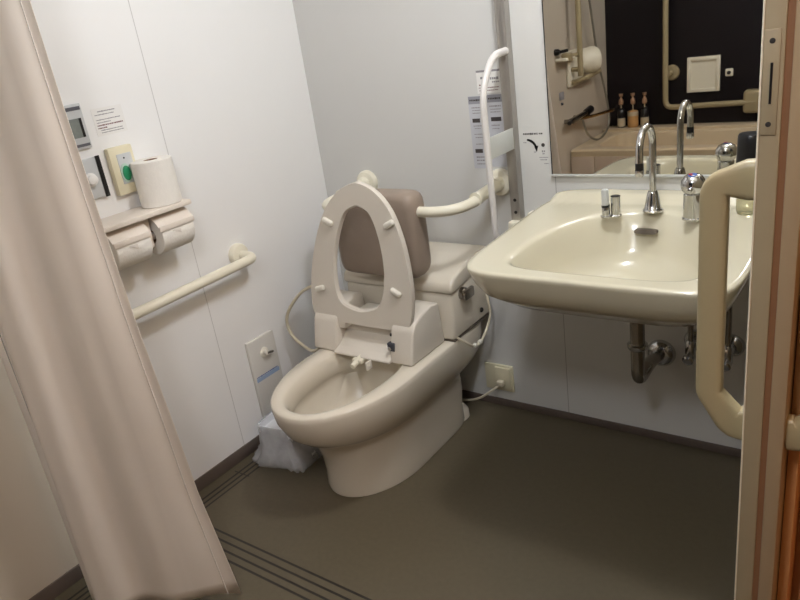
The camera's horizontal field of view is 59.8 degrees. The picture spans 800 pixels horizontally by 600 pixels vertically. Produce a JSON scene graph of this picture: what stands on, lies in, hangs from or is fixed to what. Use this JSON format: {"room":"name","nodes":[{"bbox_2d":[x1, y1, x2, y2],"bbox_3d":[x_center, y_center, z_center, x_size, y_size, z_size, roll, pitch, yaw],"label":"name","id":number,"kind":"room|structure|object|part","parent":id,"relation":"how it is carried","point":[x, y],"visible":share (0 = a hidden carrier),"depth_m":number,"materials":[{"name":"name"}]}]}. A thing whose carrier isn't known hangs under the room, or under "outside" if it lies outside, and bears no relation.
{"room":"accessible bathroom","nodes":[
{"label":"accessible bathroom","id":0,"kind":"room"},
{"bbox_2d":[0,0,344,599],"bbox_3d":[-1.181,-0.131,1.432,0.080,2.120,3.076,8,27,35],"label":"wall","id":1,"kind":"structure","parent":0,"point":[219,88],"depth_m":2.14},
{"bbox_2d":[64,103,91,149],"bbox_3d":[-0.835,-0.440,1.777,0.011,0.113,0.067,8,27,35],"label":"controller","id":2,"kind":"object","parent":1,"relation":"attached to","point":[73,111],"visible":0.61,"depth_m":1.78,"materials":[{"name":"white plastic"}]},
{"bbox_2d":[82,155,109,198],"bbox_3d":[-0.810,-0.315,1.818,0.030,0.109,0.090,8,27,35],"label":"switch","id":3,"kind":"object","parent":1,"relation":"attached to","point":[93,168],"visible":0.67,"depth_m":1.83,"materials":[{"name":"white plastic"}]},
{"bbox_2d":[90,104,127,136],"bbox_3d":[-0.776,-0.480,1.859,0.001,0.071,0.091,8,27,35],"label":"paper notice","id":4,"kind":"object","parent":1,"relation":"attached to","point":[108,120],"visible":1,"depth_m":1.86,"materials":[{"name":"white paper"}]},
{"bbox_2d":[98,120,122,128],"bbox_3d":[-0.774,-0.469,1.863,0.001,0.011,0.077,8,27,35],"label":"print","id":5,"kind":"object","parent":4,"relation":"on","point":[102,124],"depth_m":1.86},
{"bbox_2d":[104,144,136,195],"bbox_3d":[-0.751,-0.355,1.896,0.028,0.128,0.074,8,27,35],"label":"button","id":6,"kind":"object","parent":1,"relation":"attached to","point":[119,158],"visible":0.94,"depth_m":1.88,"materials":[{"name":"beige plastic"}]},
{"bbox_3d":[-0.743,-0.360,1.894,0.002,0.080,0.044,8,27,35],"label":"plate","id":7,"kind":"part","parent":6,"relation":"part of","materials":[{"name":"white plastic"}]},
{"bbox_2d":[29,434,262,599],"bbox_3d":[-0.788,0.687,2.060,0.006,0.045,2.166,8,27,35],"label":"baseboard","id":8,"kind":"structure","parent":1,"relation":"attached to","point":[75,574],"depth_m":2.25,"materials":[{"name":"plastic"}]},
{"bbox_2d":[101,199,193,249],"bbox_3d":[-0.718,-0.182,1.893,0.122,0.107,0.325,8,27,35],"label":"paper holder","id":9,"kind":"object","parent":1,"relation":"attached to","point":[122,229],"visible":0.58,"depth_m":1.86,"materials":[{"name":"plastic"}]},
{"bbox_2d":[108,237,152,270],"bbox_3d":[-0.738,-0.142,1.860,0.112,0.108,0.106,8,27,35],"label":"toilet roll","id":10,"kind":"object","parent":9,"relation":"on","point":[132,254],"visible":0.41,"depth_m":1.83,"materials":[{"name":"paper"}]},
{"bbox_2d":[101,199,190,232],"bbox_3d":[-0.727,-0.224,1.876,0.118,0.014,0.322,8,27,35],"label":"shelf","id":11,"kind":"object","parent":9,"relation":"attached to","point":[136,217],"depth_m":1.86,"materials":[{"name":"plastic"}]},
{"bbox_2d":[130,155,181,208],"bbox_3d":[-0.675,-0.328,1.927,0.111,0.124,0.111,8,27,35],"label":"toilet roll","id":12,"kind":"object","parent":9,"relation":"on","point":[156,182],"visible":1,"depth_m":1.89,"materials":[{"name":"paper"}]},
{"bbox_2d":[148,219,194,254],"bbox_3d":[-0.656,-0.196,1.965,0.112,0.108,0.108,8,27,35],"label":"toilet roll","id":13,"kind":"object","parent":9,"relation":"on","point":[168,240],"visible":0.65,"depth_m":1.93,"materials":[{"name":"paper"}]},
{"bbox_2d":[132,243,255,319],"bbox_3d":[-0.703,0.003,1.976,0.090,0.092,0.807,8,27,35],"label":"grab bar","id":14,"kind":"object","parent":1,"relation":"attached to","point":[239,256],"visible":0.52,"depth_m":2.06,"materials":[{"name":"beige plastic"}]},
{"bbox_2d":[244,330,282,417],"bbox_3d":[-0.453,0.259,2.417,0.039,0.288,0.123,8,27,35],"label":"panel","id":15,"kind":"object","parent":1,"relation":"attached to","point":[262,354],"visible":0.93,"depth_m":2.40,"materials":[{"name":"plastic"}]},
{"bbox_2d":[53,396,740,599],"bbox_3d":[-0.351,0.973,1.347,1.800,0.080,3.116,8,27,35],"label":"floor","id":16,"kind":"structure","parent":0,"point":[517,504],"depth_m":1.92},
{"bbox_2d":[257,413,315,469],"bbox_3d":[-0.372,0.459,2.322,0.239,0.154,0.208,3,24,27],"label":"bin","id":17,"kind":"object","parent":16,"relation":"on","point":[281,450],"visible":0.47,"depth_m":2.28,"materials":[{"name":"white plastic"}]},
{"bbox_2d":[271,181,504,496],"bbox_3d":[-0.168,0.078,2.190,0.654,0.898,0.795,8,27,35],"label":"toilet","id":18,"kind":"object","parent":16,"relation":"on","point":[379,394],"visible":0.98,"depth_m":2.12,"materials":[{"name":"ceramic"}]},
{"bbox_3d":[-0.133,-0.133,2.090,0.403,0.446,0.050,8,27,35],"label":"seat","id":19,"kind":"part","parent":18,"relation":"part of","materials":[{"name":"plastic"}]},
{"bbox_3d":[-0.071,0.102,2.202,0.220,0.093,0.196,8,27,35],"label":"panel","id":20,"kind":"part","parent":18,"relation":"part of","materials":[{"name":"plastic"}]},
{"bbox_3d":[-0.057,0.335,2.236,0.406,0.362,0.795,8,27,35],"label":"bowl","id":21,"kind":"part","parent":18,"relation":"part of","materials":[{"name":"ceramic"}]},
{"bbox_3d":[0.045,-0.119,2.304,0.429,0.084,0.237,8,27,35],"label":"tank lid","id":22,"kind":"part","parent":18,"relation":"part of","materials":[{"name":"ceramic"}]},
{"bbox_3d":[0.057,-0.028,2.338,0.420,0.193,0.241,8,27,35],"label":"tank","id":23,"kind":"part","parent":18,"relation":"part of","materials":[{"name":"ceramic"}]},
{"bbox_3d":[0.207,-0.023,2.164,0.026,0.040,0.058,8,27,35],"label":"flush lever","id":24,"kind":"part","parent":18,"relation":"part of","materials":[{"name":"silver metal"}]},
{"bbox_3d":[0.229,0.326,2.491,0.292,0.103,0.052,1,24,24],"label":"power cord","id":25,"kind":"part","parent":18,"relation":"part of","materials":[{"name":"plastic"}]},
{"bbox_2d":[292,0,749,448],"bbox_3d":[0.397,-0.597,2.005,1.700,2.120,0.080,8,27,35],"label":"wall","id":26,"kind":"structure","parent":0,"point":[390,83],"depth_m":2.21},
{"bbox_2d":[322,168,508,277],"bbox_3d":[0.024,-0.248,2.213,0.608,0.271,0.308,8,27,35],"label":"toilet backrest","id":27,"kind":"object","parent":26,"relation":"attached to","point":[359,245],"visible":0.66,"depth_m":2.10,"materials":[{"name":"vinyl"},{"name":"ivory resin"}]},
{"bbox_2d":[334,188,430,277],"bbox_3d":[-0.061,-0.207,2.149,0.314,0.266,0.086,8,27,35],"label":"cushion","id":28,"kind":"object","parent":27,"relation":"on","point":[359,245],"depth_m":2.10,"materials":[{"name":"brown leather"}]},
{"bbox_3d":[0.019,-0.326,2.190,0.556,0.052,0.267,8,27,35],"label":"rail","id":29,"kind":"part","parent":27,"relation":"part of","materials":[{"name":"beige plastic"}]},
{"bbox_2d":[468,96,485,167],"bbox_3d":[0.238,-0.509,2.120,0.049,0.218,0.001,8,27,35],"label":"sticker","id":30,"kind":"object","parent":26,"relation":"attached to","point":[473,101],"visible":0.93,"depth_m":2.12,"materials":[{"name":"white paper"}]},
{"bbox_2d":[476,69,500,93],"bbox_3d":[0.259,-0.640,2.036,0.080,0.066,0.001,8,27,35],"label":"sticker","id":31,"kind":"object","parent":26,"relation":"attached to","point":[494,86],"visible":0.74,"depth_m":2.03,"materials":[{"name":"paper"}]},
{"bbox_2d":[487,94,506,166],"bbox_3d":[0.291,-0.505,2.080,0.052,0.215,0.001,8,27,35],"label":"sticker","id":32,"kind":"object","parent":26,"relation":"attached to","point":[494,101],"visible":0.63,"depth_m":2.07,"materials":[{"name":"white paper"}]},
{"bbox_2d":[484,362,514,391],"bbox_3d":[0.346,0.270,2.425,0.109,0.100,0.020,8,27,35],"label":"power outlet","id":33,"kind":"object","parent":26,"relation":"attached to","point":[494,372],"visible":0.89,"depth_m":2.41,"materials":[{"name":"beige plastic"}]},
{"bbox_2d":[480,0,524,239],"bbox_3d":[0.226,-0.849,1.820,0.048,1.472,0.194,8,27,35],"label":"handrail","id":34,"kind":"object","parent":26,"relation":"attached to","point":[507,141],"visible":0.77,"depth_m":1.97,"materials":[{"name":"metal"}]},
{"bbox_3d":[0.285,-0.420,1.977,0.019,0.552,0.168,8,27,35],"label":"handrail","id":35,"kind":"part","parent":34,"relation":"part of","materials":[{"name":"white plastic"}]},
{"bbox_3d":[0.289,-0.445,1.977,0.006,0.060,0.160,8,27,35],"label":"bracket plate","id":36,"kind":"part","parent":34,"relation":"part of","materials":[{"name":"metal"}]},
{"bbox_3d":[0.261,-0.904,1.877,0.023,1.423,0.029,8,27,35],"label":"post","id":37,"kind":"part","parent":34,"relation":"part of","materials":[{"name":"metal"}]},
{"bbox_2d":[522,125,549,166],"bbox_3d":[0.395,-0.448,2.028,0.080,0.120,0.001,8,27,35],"label":"diagram","id":38,"kind":"object","parent":26,"relation":"attached to","point":[535,137],"visible":1,"depth_m":2.03,"materials":[{"name":"white paper"}]},
{"bbox_2d":[462,390,740,457],"bbox_3d":[0.519,0.382,2.356,1.694,0.028,0.006,8,27,35],"label":"baseboard","id":39,"kind":"structure","parent":26,"relation":"attached to","point":[699,444],"depth_m":2.24,"materials":[{"name":"plastic"}]},
{"bbox_2d":[467,189,752,326],"bbox_3d":[0.543,-0.095,1.680,0.605,0.194,0.597,8,27,35],"label":"washbasin","id":40,"kind":"object","parent":26,"relation":"attached to","point":[637,266],"visible":0.77,"depth_m":1.70,"materials":[{"name":"white ceramic"}]},
{"bbox_2d":[600,189,621,217],"bbox_3d":[0.537,-0.248,1.773,0.052,0.072,0.029,-4,22,12],"label":"lever","id":41,"kind":"object","parent":40,"relation":"attached to","point":[615,199],"visible":1,"depth_m":1.77,"materials":[{"name":"silver metal"}]},
{"bbox_3d":[0.521,-0.261,1.768,0.018,0.040,0.018,8,27,35],"label":"pull knob","id":42,"kind":"part","parent":41,"relation":"part of","materials":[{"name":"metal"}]},
{"bbox_3d":[0.550,-0.240,1.774,0.029,0.052,0.029,8,27,35],"label":"post","id":43,"kind":"part","parent":41,"relation":"part of","materials":[{"name":"silver metal"}]},
{"bbox_2d":[635,123,662,213],"bbox_3d":[0.603,-0.316,1.697,0.050,0.230,0.136,8,27,35],"label":"faucet","id":44,"kind":"object","parent":40,"relation":"on","point":[652,203],"visible":1,"depth_m":1.71,"materials":[{"name":"silver metal"}]},
{"bbox_3d":[0.596,-0.334,1.684,0.018,0.185,0.118,8,27,35],"label":"spout","id":45,"kind":"part","parent":44,"relation":"part of","materials":[{"name":"silver metal"}]},
{"bbox_2d":[627,323,675,383],"bbox_3d":[0.671,0.084,1.897,0.084,0.350,0.277,8,27,35],"label":"trap","id":46,"kind":"object","parent":40,"relation":"attached to","point":[659,352],"visible":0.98,"depth_m":1.83,"materials":[{"name":"silver metal"}]},
{"bbox_2d":[680,173,705,221],"bbox_3d":[0.694,-0.246,1.654,0.062,0.112,0.056,-14,22,-13],"label":"mixer tap","id":47,"kind":"object","parent":40,"relation":"on","point":[691,184],"visible":0.86,"depth_m":1.64,"materials":[{"name":"silver metal"}]},
{"bbox_3d":[0.692,-0.276,1.640,0.056,0.044,0.062,-8,21,1],"label":"knob","id":48,"kind":"part","parent":47,"relation":"part of","materials":[{"name":"silver metal"}]},
{"bbox_2d":[736,131,756,214],"bbox_3d":[0.812,-0.293,1.615,0.061,0.187,0.061,8,27,35],"label":"lotion bottle","id":49,"kind":"object","parent":40,"relation":"on","point":[746,141],"visible":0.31,"depth_m":1.58,"materials":[{"name":"black plastic"}]},
{"bbox_2d":[736,198,753,214],"bbox_3d":[0.817,-0.260,1.628,0.054,0.114,0.054,8,27,35],"label":"bottle","id":50,"kind":"object","parent":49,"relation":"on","point":[744,207],"depth_m":1.63,"materials":[{"name":"beige"}]},
{"bbox_2d":[542,0,762,177],"bbox_3d":[0.676,-0.812,1.610,0.767,1.072,0.011,8,27,35],"label":"mirror","id":51,"kind":"object","parent":26,"relation":"attached to","point":[689,70],"visible":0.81,"depth_m":1.78,"materials":[{"name":"clear glass"}]},
{"bbox_2d":[682,326,696,364],"bbox_3d":[0.714,0.115,1.797,0.066,0.127,0.134,8,27,35],"label":"valve","id":52,"kind":"object","parent":26,"relation":"attached to","point":[690,338],"visible":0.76,"depth_m":1.78,"materials":[{"name":"silver metal"}]},
{"bbox_3d":[0.795,0.165,1.919,0.030,0.032,0.026,8,27,35],"label":"knob","id":53,"kind":"part","parent":52,"relation":"part of","materials":[{"name":"silver metal"}]},
{"bbox_2d":[724,306,745,370],"bbox_3d":[0.868,0.020,1.830,0.066,0.342,0.098,8,27,35],"label":"valve","id":54,"kind":"object","parent":26,"relation":"attached to","point":[734,344],"visible":0.6,"depth_m":1.85,"materials":[{"name":"silver metal"}]},
{"bbox_3d":[0.872,0.175,1.864,0.030,0.032,0.026,8,27,35],"label":"knob","id":55,"kind":"part","parent":54,"relation":"part of","materials":[{"name":"silver metal"}]},
{"bbox_3d":[0.264,0.065,0.393,0.100,2.120,3.076,8,27,35],"label":"wall","id":56,"kind":"structure","parent":0,"visible":0},
{"bbox_2d":[696,0,799,599],"bbox_3d":[0.703,-0.234,1.139,0.169,1.978,1.002,8,27,35],"label":"door","id":57,"kind":"structure","parent":56,"relation":"in","point":[765,424],"depth_m":0.82,"materials":[{"name":"beige painted metal"},{"name":"cream plastic"}]},
{"bbox_3d":[0.398,0.009,0.850,0.064,0.364,0.024,8,27,35],"label":"pull handle","id":58,"kind":"part","parent":57,"relation":"part of","materials":[{"name":"beige plastic"}]},
{"bbox_3d":[0.404,-0.053,0.795,0.002,1.978,0.022,8,27,35],"label":"edge trim","id":59,"kind":"part","parent":57,"relation":"part of","materials":[{"name":"beige plastic"}]},
{"bbox_3d":[0.380,-0.223,0.714,0.015,0.105,0.004,8,27,35],"label":"strike plate","id":60,"kind":"part","parent":57,"relation":"part of","materials":[{"name":"silver metal"}]},
{"bbox_3d":[0.482,0.020,0.789,0.064,0.364,0.024,8,27,35],"label":"pull handle","id":61,"kind":"part","parent":57,"relation":"part of","materials":[{"name":"beige plastic"}]},
{"bbox_2d":[777,310,799,599],"bbox_3d":[0.547,-0.072,0.794,0.136,2.000,0.105,8,27,35],"label":"trim","id":62,"kind":"structure","parent":56,"relation":"attached to","point":[789,566],"depth_m":0.94,"materials":[{"name":"brown wood"}]},
{"bbox_3d":[-0.448,-1.102,0.741,1.688,0.029,0.020,8,27,35],"label":"rail","id":63,"kind":"object","parent":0,"visible":0},
{"bbox_2d":[0,0,240,599],"bbox_3d":[-0.774,-0.180,1.415,0.426,2.077,0.164,2,24,24],"label":"shower curtain","id":64,"kind":"object","parent":63,"relation":"hanging from","point":[75,358],"visible":1,"depth_m":1.55,"materials":[{"name":"white fabric"}]}
]}

